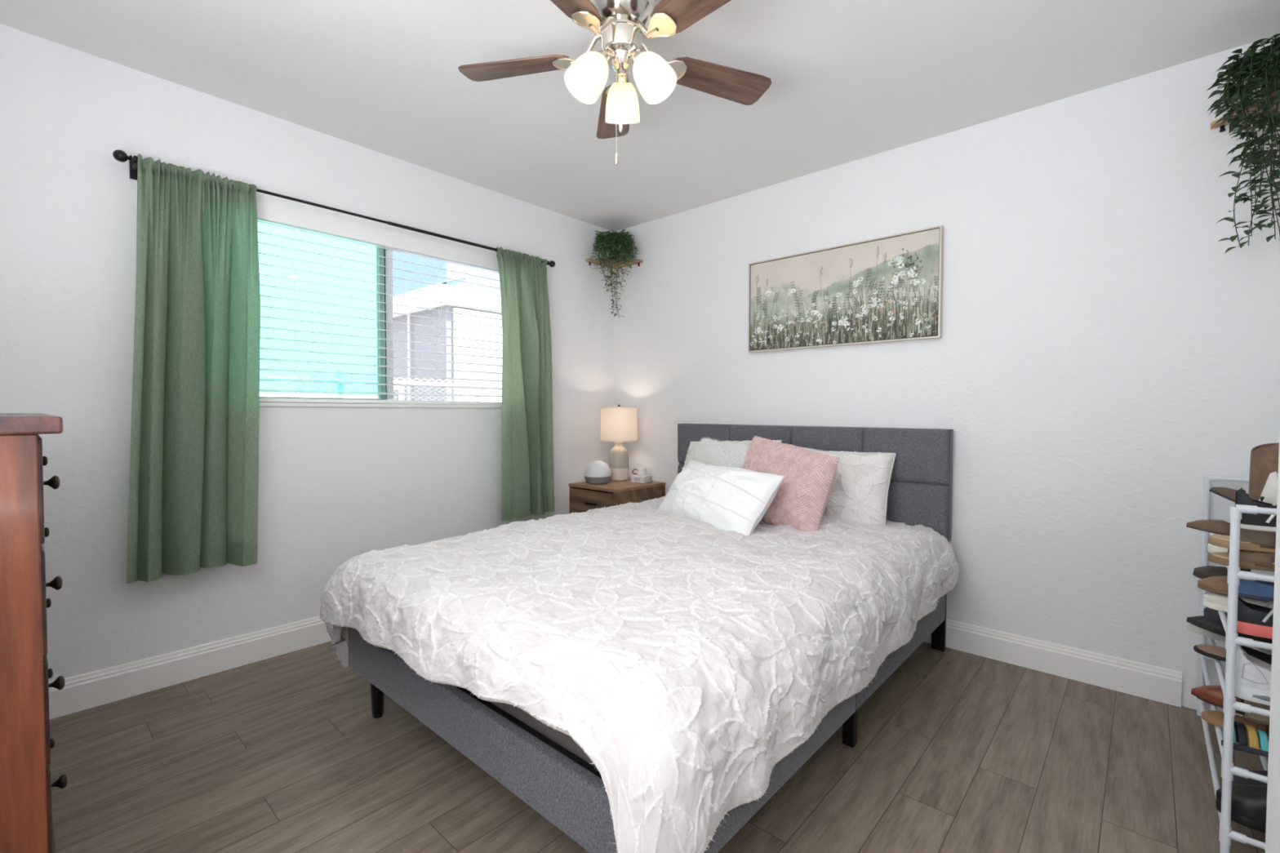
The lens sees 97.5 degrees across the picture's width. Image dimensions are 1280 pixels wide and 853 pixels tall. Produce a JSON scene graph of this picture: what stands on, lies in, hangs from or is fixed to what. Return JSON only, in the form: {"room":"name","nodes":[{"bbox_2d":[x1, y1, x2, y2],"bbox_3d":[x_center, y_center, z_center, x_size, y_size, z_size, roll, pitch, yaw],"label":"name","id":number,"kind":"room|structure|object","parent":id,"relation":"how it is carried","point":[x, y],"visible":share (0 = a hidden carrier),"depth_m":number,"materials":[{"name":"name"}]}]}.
{"room":"bedroom","nodes":[
{"label":"bedroom","id":0,"kind":"room"},
{"bbox_2d":[0,23,613,682],"bbox_3d":[-1.378,-0.183,2.959,0.140,2.440,3.660,2,2,42],"label":"wall","id":1,"kind":"structure","parent":0,"point":[337,485],"depth_m":2.34,"materials":[{"name":"white paint"}]},
{"bbox_2d":[48,616,331,719],"bbox_3d":[-1.337,0.973,2.924,0.016,0.131,3.420,2,2,42],"label":"baseboard","id":2,"kind":"structure","parent":1,"relation":"attached to","point":[81,692],"depth_m":2.31,"materials":[{"name":"white paint"}]},
{"bbox_2d":[112,149,555,266],"bbox_3d":[-1.272,-1.016,2.867,0.106,0.080,2.083,2,2,42],"label":"curtain rod","id":3,"kind":"object","parent":1,"relation":"attached to","point":[119,155],"visible":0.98,"depth_m":2.62,"materials":[{"name":"black metal"}]},
{"bbox_2d":[126,153,260,584],"bbox_3d":[-1.784,-0.225,2.253,0.139,1.614,0.446,2,2,42],"label":"curtain","id":4,"kind":"object","parent":3,"relation":"hanging from","point":[193,487],"visible":1,"depth_m":2.21,"materials":[{"name":"green fabric"}]},
{"bbox_2d":[495,245,554,521],"bbox_3d":[-0.703,-0.254,3.445,0.134,1.613,0.432,2,2,42],"label":"curtain","id":5,"kind":"object","parent":3,"relation":"hanging from","point":[527,485],"visible":1,"depth_m":3.43,"materials":[{"name":"green fabric"}]},
{"bbox_2d":[259,245,502,408],"bbox_3d":[-1.313,-0.581,2.999,0.137,0.957,1.660,2,2,42],"label":"window","id":6,"kind":"structure","parent":1,"relation":"in","point":[380,251],"depth_m":2.97,"materials":[{"name":"white plastic"}]},
{"bbox_2d":[255,191,502,404],"bbox_3d":[-1.289,-0.588,2.978,0.066,0.932,1.652,2,2,42],"label":"window blind","id":7,"kind":"object","parent":6,"relation":"attached to","point":[272,209],"visible":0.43,"depth_m":2.86,"materials":[{"name":"white plastic"}]},
{"bbox_2d":[586,258,643,269],"bbox_3d":[-0.180,-1.151,3.938,0.283,0.041,0.283,2,2,42],"label":"corner shelf","id":8,"kind":"object","parent":1,"relation":"attached to","point":[637,261],"visible":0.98,"depth_m":3.95,"materials":[{"name":"brown wood"}]},
{"bbox_2d":[591,229,637,318],"bbox_3d":[-0.181,-1.056,3.870,0.272,0.604,0.291,2,2,45],"label":"trailing plant","id":9,"kind":"object","parent":8,"relation":"on","point":[615,243],"visible":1,"depth_m":3.87,"materials":[{"name":"green plant"}]},
{"bbox_2d":[0,0,1279,231],"bbox_3d":[-0.632,-1.401,1.124,3.655,0.100,5.340,2,2,42],"label":"ceiling","id":10,"kind":"structure","parent":0,"point":[852,80],"depth_m":2.15,"materials":[{"name":"white paint"}]},
{"bbox_2d":[457,0,771,165],"bbox_3d":[-0.051,-1.077,1.731,1.027,0.578,1.040,2,2,42],"label":"ceiling fan","id":11,"kind":"object","parent":10,"relation":"hanging from","point":[620,25],"visible":1,"depth_m":1.73,"materials":[{"name":"brown wood"}]},
{"bbox_2d":[49,639,1268,852],"bbox_3d":[-0.640,1.128,1.193,3.655,0.080,5.340,2,2,42],"label":"floor","id":12,"kind":"structure","parent":0,"point":[956,751],"depth_m":1.73,"materials":[{"name":"wood"}]},
{"bbox_2d":[0,413,67,852],"bbox_3d":[-1.587,0.530,1.183,1.140,1.110,0.498,2,2,42],"label":"dresser","id":13,"kind":"object","parent":12,"relation":"on","point":[26,820],"visible":1,"depth_m":0.96,"materials":[{"name":"brown wood"}]},
{"bbox_2d":[568,478,665,513],"bbox_3d":[-0.153,0.696,3.695,0.428,0.650,0.489,2,2,42],"label":"nightstand","id":14,"kind":"object","parent":12,"relation":"on","point":[584,496],"visible":0.37,"depth_m":3.55,"materials":[{"name":"brown wood"}]},
{"bbox_2d":[583,460,611,484],"bbox_3d":[-0.278,0.296,3.697,0.179,0.146,0.179,2,2,42],"label":"light","id":15,"kind":"object","parent":14,"relation":"on","point":[597,472],"visible":1,"depth_m":3.63,"materials":[{"name":"white plastic"}]},
{"bbox_2d":[600,404,637,480],"bbox_3d":[-0.144,0.108,3.840,0.256,0.518,0.256,2,2,42],"label":"table lamp","id":16,"kind":"object","parent":14,"relation":"on","point":[619,424],"visible":0.98,"depth_m":3.75,"materials":[{"name":"ceramic"}]},
{"bbox_2d":[631,475,652,483],"bbox_3d":[0.012,0.347,3.731,0.104,0.046,0.106,1,2,34],"label":"digital clock","id":17,"kind":"object","parent":14,"relation":"on","point":[634,478],"visible":0.95,"depth_m":3.69,"materials":[{"name":"white plastic"}]},
{"bbox_2d":[631,467,646,475],"bbox_3d":[-0.001,0.300,3.736,0.084,0.048,0.072,2,2,42],"label":"cup","id":18,"kind":"object","parent":17,"relation":"on","point":[640,471],"visible":1,"depth_m":3.71,"materials":[{"name":"white ceramic"}]},
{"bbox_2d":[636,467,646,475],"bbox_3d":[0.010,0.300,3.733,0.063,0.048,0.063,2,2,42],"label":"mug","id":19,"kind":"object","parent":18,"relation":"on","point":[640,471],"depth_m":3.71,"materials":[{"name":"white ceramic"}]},
{"bbox_2d":[347,423,953,852],"bbox_3d":[0.170,0.536,2.402,1.591,1.043,2.135,2,2,42],"label":"bed","id":20,"kind":"object","parent":12,"relation":"on","point":[566,790],"visible":0.34,"depth_m":1.74,"materials":[{"name":"grey fabric"}]},
{"bbox_2d":[488,701,596,768],"bbox_3d":[0.161,0.646,2.365,1.476,0.244,1.980,2,2,42],"label":"mattress","id":21,"kind":"object","parent":20,"relation":"on","point":[564,740],"visible":0.02,"depth_m":1.39,"materials":[{"name":"grey fabric"}]},
{"bbox_2d":[318,495,959,852],"bbox_3d":[0.092,0.686,2.334,1.764,0.509,2.157,2,2,42],"label":"duvet","id":22,"kind":"object","parent":21,"relation":"on","point":[686,658],"visible":0.93,"depth_m":1.53,"materials":[{"name":"fabric"}]},
{"bbox_2d":[693,436,748,468],"bbox_3d":[0.443,0.270,3.036,0.291,0.422,0.534,-1,2,-42],"label":"pillow","id":23,"kind":"object","parent":22,"relation":"on","point":[726,454],"visible":0.32,"depth_m":3.04,"materials":[{"name":"white fabric"}]},
{"bbox_2d":[657,459,785,536],"bbox_3d":[0.368,0.355,2.763,0.275,0.327,0.771,-1,2,-29],"label":"pillow","id":24,"kind":"object","parent":22,"relation":"on","point":[736,499],"visible":0.88,"depth_m":2.60,"materials":[{"name":"white fabric"}]},
{"bbox_2d":[682,440,782,469],"bbox_3d":[0.490,0.277,3.260,0.684,0.418,0.278,2,2,45],"label":"pillow","id":25,"kind":"object","parent":22,"relation":"on","point":[693,446],"visible":0.09,"depth_m":3.42,"materials":[{"name":"fabric"}]},
{"bbox_2d":[742,435,839,531],"bbox_3d":[0.683,0.273,2.726,0.285,0.445,0.536,-1,2,-34],"label":"pillow","id":26,"kind":"object","parent":22,"relation":"on","point":[800,502],"visible":0.72,"depth_m":2.58,"materials":[{"name":"pink fabric"}]},
{"bbox_2d":[801,447,895,524],"bbox_3d":[0.925,0.302,2.868,0.672,0.385,0.272,1,2,39],"label":"pillow","id":27,"kind":"object","parent":22,"relation":"on","point":[859,493],"visible":0.39,"depth_m":2.69,"materials":[{"name":"fabric"}]},
{"bbox_2d":[1196,475,1276,852],"bbox_3d":[1.872,0.636,1.665,0.258,0.894,0.907,2,2,42],"label":"shoe rack","id":28,"kind":"object","parent":12,"relation":"on","point":[1229,623],"visible":0.69,"depth_m":1.41,"materials":[{"name":"white plastic"}]},
{"bbox_2d":[1186,520,1230,535],"bbox_3d":[1.868,0.325,1.742,0.249,0.058,0.078,1,2,38],"label":"shoe","id":29,"kind":"object","parent":28,"relation":"on","point":[1215,526],"visible":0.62,"depth_m":1.77,"materials":[{"name":"brown leather"}]},
{"bbox_2d":[1203,607,1227,617],"bbox_3d":[2.064,0.625,1.879,0.250,0.112,0.090,2,2,42],"label":"trainer","id":30,"kind":"object","parent":28,"relation":"on","point":[1208,611],"visible":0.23,"depth_m":1.93,"materials":[{"name":"grey fabric"}]},
{"bbox_2d":[1193,644,1259,662],"bbox_3d":[1.767,0.660,1.615,0.250,0.052,0.090,1,2,38],"label":"sandal","id":31,"kind":"object","parent":28,"relation":"on","point":[1218,653],"visible":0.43,"depth_m":1.66,"materials":[{"name":"black leather"}]},
{"bbox_2d":[1208,487,1248,502],"bbox_3d":[2.116,0.276,1.922,0.240,0.121,0.077,1,2,37],"label":"mule","id":32,"kind":"object","parent":28,"relation":"on","point":[1229,494],"visible":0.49,"depth_m":1.95,"materials":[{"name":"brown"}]},
{"bbox_2d":[1186,622,1271,653],"bbox_3d":[1.870,0.647,1.738,0.256,0.076,0.089,1,2,37],"label":"slip","id":33,"kind":"object","parent":28,"relation":"on","point":[1191,627],"visible":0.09,"depth_m":1.76,"materials":[{"name":"grey"}]},
{"bbox_2d":[1186,615,1272,644],"bbox_3d":[1.807,0.623,1.675,0.079,0.069,0.255,-1,2,-44],"label":"shoe","id":34,"kind":"object","parent":28,"relation":"on","point":[1213,624],"visible":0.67,"depth_m":1.70,"materials":[{"name":"black"}]},
{"bbox_2d":[1192,565,1274,583],"bbox_3d":[1.843,0.472,1.690,0.088,0.071,0.256,-1,2,-44],"label":"slide","id":35,"kind":"object","parent":28,"relation":"on","point":[1202,572],"visible":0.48,"depth_m":1.73,"materials":[{"name":"grey"}]},
{"bbox_2d":[1201,710,1269,739],"bbox_3d":[1.736,0.833,1.560,0.250,0.044,0.088,2,2,42],"label":"sandal","id":36,"kind":"object","parent":28,"relation":"on","point":[1215,717],"visible":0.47,"depth_m":1.60,"materials":[{"name":"brown leather"}]},
{"bbox_2d":[1191,684,1244,715],"bbox_3d":[1.736,0.765,1.570,0.280,0.117,0.084,1,2,35],"label":"bootie","id":37,"kind":"object","parent":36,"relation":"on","point":[1211,694],"visible":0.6,"depth_m":1.61,"materials":[{"name":"brown leather"}]},
{"bbox_2d":[1202,591,1273,612],"bbox_3d":[1.738,0.499,1.557,0.250,0.050,0.090,2,2,42],"label":"shoe","id":38,"kind":"object","parent":28,"relation":"on","point":[1217,602],"visible":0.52,"depth_m":1.59,"materials":[{"name":"white"}]},
{"bbox_2d":[1197,576,1228,595],"bbox_3d":[1.726,0.442,1.560,0.250,0.064,0.088,2,2,42],"label":"shoe","id":39,"kind":"object","parent":38,"relation":"on","point":[1217,584],"visible":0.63,"depth_m":1.60,"materials":[{"name":"brown"}]},
{"bbox_2d":[1207,547,1275,571],"bbox_3d":[1.611,0.336,1.418,0.250,0.051,0.092,2,2,42],"label":"sandal","id":40,"kind":"object","parent":28,"relation":"on","point":[1254,560],"visible":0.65,"depth_m":1.42,"materials":[{"name":"brown"}]},
{"bbox_2d":[1208,528,1275,552],"bbox_3d":[1.613,0.291,1.422,0.245,0.049,0.090,2,2,42],"label":"sandal","id":41,"kind":"object","parent":40,"relation":"on","point":[1250,540],"visible":0.8,"depth_m":1.43,"materials":[{"name":"brown leather"}]},
{"bbox_2d":[1235,488,1276,532],"bbox_3d":[1.678,0.218,1.409,0.255,0.108,0.092,1,2,38],"label":"sneaker","id":42,"kind":"object","parent":41,"relation":"on","point":[1259,522],"visible":0.74,"depth_m":1.45,"materials":[{"name":"black fabric"}]},
{"bbox_2d":[1207,543,1275,558],"bbox_3d":[1.711,0.315,1.516,0.250,0.087,0.090,2,2,42],"label":"sandal","id":43,"kind":"object","parent":28,"relation":"on","point":[1211,548],"visible":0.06,"depth_m":1.56,"materials":[{"name":"beige"}]},
{"bbox_2d":[1215,783,1267,833],"bbox_3d":[1.643,0.955,1.412,0.270,0.138,0.100,2,2,42],"label":"boot","id":44,"kind":"object","parent":28,"relation":"on","point":[1248,802],"visible":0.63,"depth_m":1.44,"materials":[{"name":"black leather"}]},
{"bbox_2d":[1221,720,1268,757],"bbox_3d":[1.628,0.816,1.407,0.240,0.083,0.095,2,2,42],"label":"sandal","id":45,"kind":"object","parent":28,"relation":"on","point":[1246,739],"visible":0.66,"depth_m":1.43,"materials":[{"name":"multicoloured"}]},
{"bbox_2d":[1241,698,1270,725],"bbox_3d":[1.698,0.742,1.423,0.241,0.082,0.094,1,2,32],"label":"moccasin","id":46,"kind":"object","parent":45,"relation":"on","point":[1254,717],"visible":0.46,"depth_m":1.45,"materials":[{"name":"brown leather"}]},
{"bbox_2d":[1240,568,1250,572],"bbox_3d":[2.044,0.484,1.867,0.250,0.065,0.090,2,2,42],"label":"sandal","id":47,"kind":"object","parent":28,"relation":"on","point":[1241,569],"visible":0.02,"depth_m":1.86,"materials":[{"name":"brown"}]},
{"bbox_2d":[1231,770,1267,785],"bbox_3d":[1.737,0.956,1.482,0.260,0.134,0.096,2,2,44],"label":"boot","id":48,"kind":"object","parent":28,"relation":"on","point":[1237,780],"visible":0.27,"depth_m":1.53,"materials":[{"name":"black leather"}]},
{"bbox_2d":[1235,644,1271,706],"bbox_3d":[1.632,0.623,1.372,0.267,0.141,0.096,2,2,42],"label":"sneaker","id":49,"kind":"object","parent":28,"relation":"on","point":[1253,675],"visible":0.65,"depth_m":1.42,"materials":[{"name":"white leather"}]},
{"bbox_2d":[1236,596,1273,639],"bbox_3d":[1.637,0.478,1.378,0.264,0.101,0.094,2,2,40],"label":"shoe","id":50,"kind":"object","parent":28,"relation":"on","point":[1253,620],"visible":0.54,"depth_m":1.42,"materials":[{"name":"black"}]},
{"bbox_2d":[1238,578,1274,601],"bbox_3d":[1.663,0.418,1.408,0.245,0.068,0.090,1,2,32],"label":"slip","id":51,"kind":"object","parent":50,"relation":"on","point":[1257,590],"visible":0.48,"depth_m":1.44,"materials":[{"name":"blue fabric"}]},
{"bbox_2d":[1241,645,1271,665],"bbox_3d":[1.717,0.634,1.458,0.262,0.116,0.094,2,2,42],"label":"sneaker","id":52,"kind":"object","parent":28,"relation":"on","point":[1266,658],"visible":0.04,"depth_m":1.52,"materials":[{"name":"black"}]},
{"bbox_2d":[1248,443,1279,500],"bbox_3d":[1.841,0.203,1.551,0.260,0.310,0.096,1,2,37],"label":"boot","id":53,"kind":"object","parent":28,"relation":"on","point":[1264,461],"visible":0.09,"depth_m":1.58,"materials":[{"name":"brown leather"}]},
{"bbox_2d":[1258,471,1278,504],"bbox_3d":[1.782,0.206,1.454,0.092,0.168,0.253,-1,2,-36],"label":"sneaker","id":54,"kind":"object","parent":28,"relation":"on","point":[1269,493],"visible":0.66,"depth_m":1.51,"materials":[{"name":"white"}]},
{"bbox_2d":[613,35,1279,716],"bbox_3d":[1.158,-0.177,3.041,3.515,2.440,0.140,2,2,42],"label":"wall","id":55,"kind":"structure","parent":0,"point":[1100,354],"depth_m":2.41,"materials":[{"name":"white paint"}]},
{"bbox_2d":[747,225,943,352],"bbox_3d":[1.044,-0.695,3.010,1.040,0.525,0.039,2,2,42],"label":"painting","id":56,"kind":"object","parent":55,"relation":"attached to","point":[887,288],"visible":1,"depth_m":2.94,"materials":[{"name":"beige"}]},
{"bbox_2d":[924,618,1182,707],"bbox_3d":[0.933,0.974,3.168,3.058,0.131,0.016,2,2,42],"label":"baseboard","id":57,"kind":"structure","parent":55,"relation":"attached to","point":[1155,683],"depth_m":2.37,"materials":[{"name":"white paint"}]},
{"bbox_2d":[1265,430,1279,852],"bbox_3d":[1.076,-0.115,0.745,0.277,2.440,0.180,2,2,42],"label":"wall","id":58,"kind":"structure","parent":0,"point":[1272,835],"depth_m":0.89,"materials":[{"name":"white paint"}]},
{"label":"outside","id":59,"kind":"structure","parent":0,"visible":0},
{"bbox_3d":[-3.777,1.015,10.803,13.840,0.200,23.000,2,2,42],"label":"ground","id":60,"kind":"structure","parent":59,"visible":0},
{"bbox_2d":[257,219,377,399],"bbox_3d":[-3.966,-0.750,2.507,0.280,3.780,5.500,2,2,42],"label":"window pane","id":61,"kind":"structure","parent":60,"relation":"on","point":[270,228],"depth_m":4.11,"materials":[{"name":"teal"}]},
{"bbox_2d":[266,370,502,401],"bbox_3d":[-0.946,0.327,5.196,0.088,1.500,4.300,2,2,42],"label":"fence","id":62,"kind":"object","parent":60,"relation":"on","point":[340,377],"visible":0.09,"depth_m":4.06,"materials":[{"name":"silver metal"}]},
{"bbox_2d":[392,248,502,401],"bbox_3d":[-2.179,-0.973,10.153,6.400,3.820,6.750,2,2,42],"label":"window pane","id":63,"kind":"structure","parent":60,"relation":"on","point":[398,255],"depth_m":6.10,"materials":[{"name":"clear glass"}]},
{"bbox_3d":[0.621,-0.094,-0.070,0.140,2.440,5.200,2,2,42],"label":"wall","id":64,"kind":"structure","parent":0,"visible":0},
{"bbox_2d":[1210,89,1279,132],"bbox_3d":[2.112,-1.087,1.869,0.283,0.041,0.283,2,2,42],"label":"corner shelf","id":65,"kind":"object","parent":64,"relation":"attached to","point":[1219,124],"visible":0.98,"depth_m":1.98,"materials":[{"name":"brown wood"}]},
{"bbox_2d":[1206,33,1279,253],"bbox_3d":[2.041,-0.926,1.867,0.240,0.696,0.244,1,2,37],"label":"trailing plant","id":66,"kind":"object","parent":65,"relation":"on","point":[1264,65],"visible":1,"depth_m":1.86,"materials":[{"name":"green plant"}]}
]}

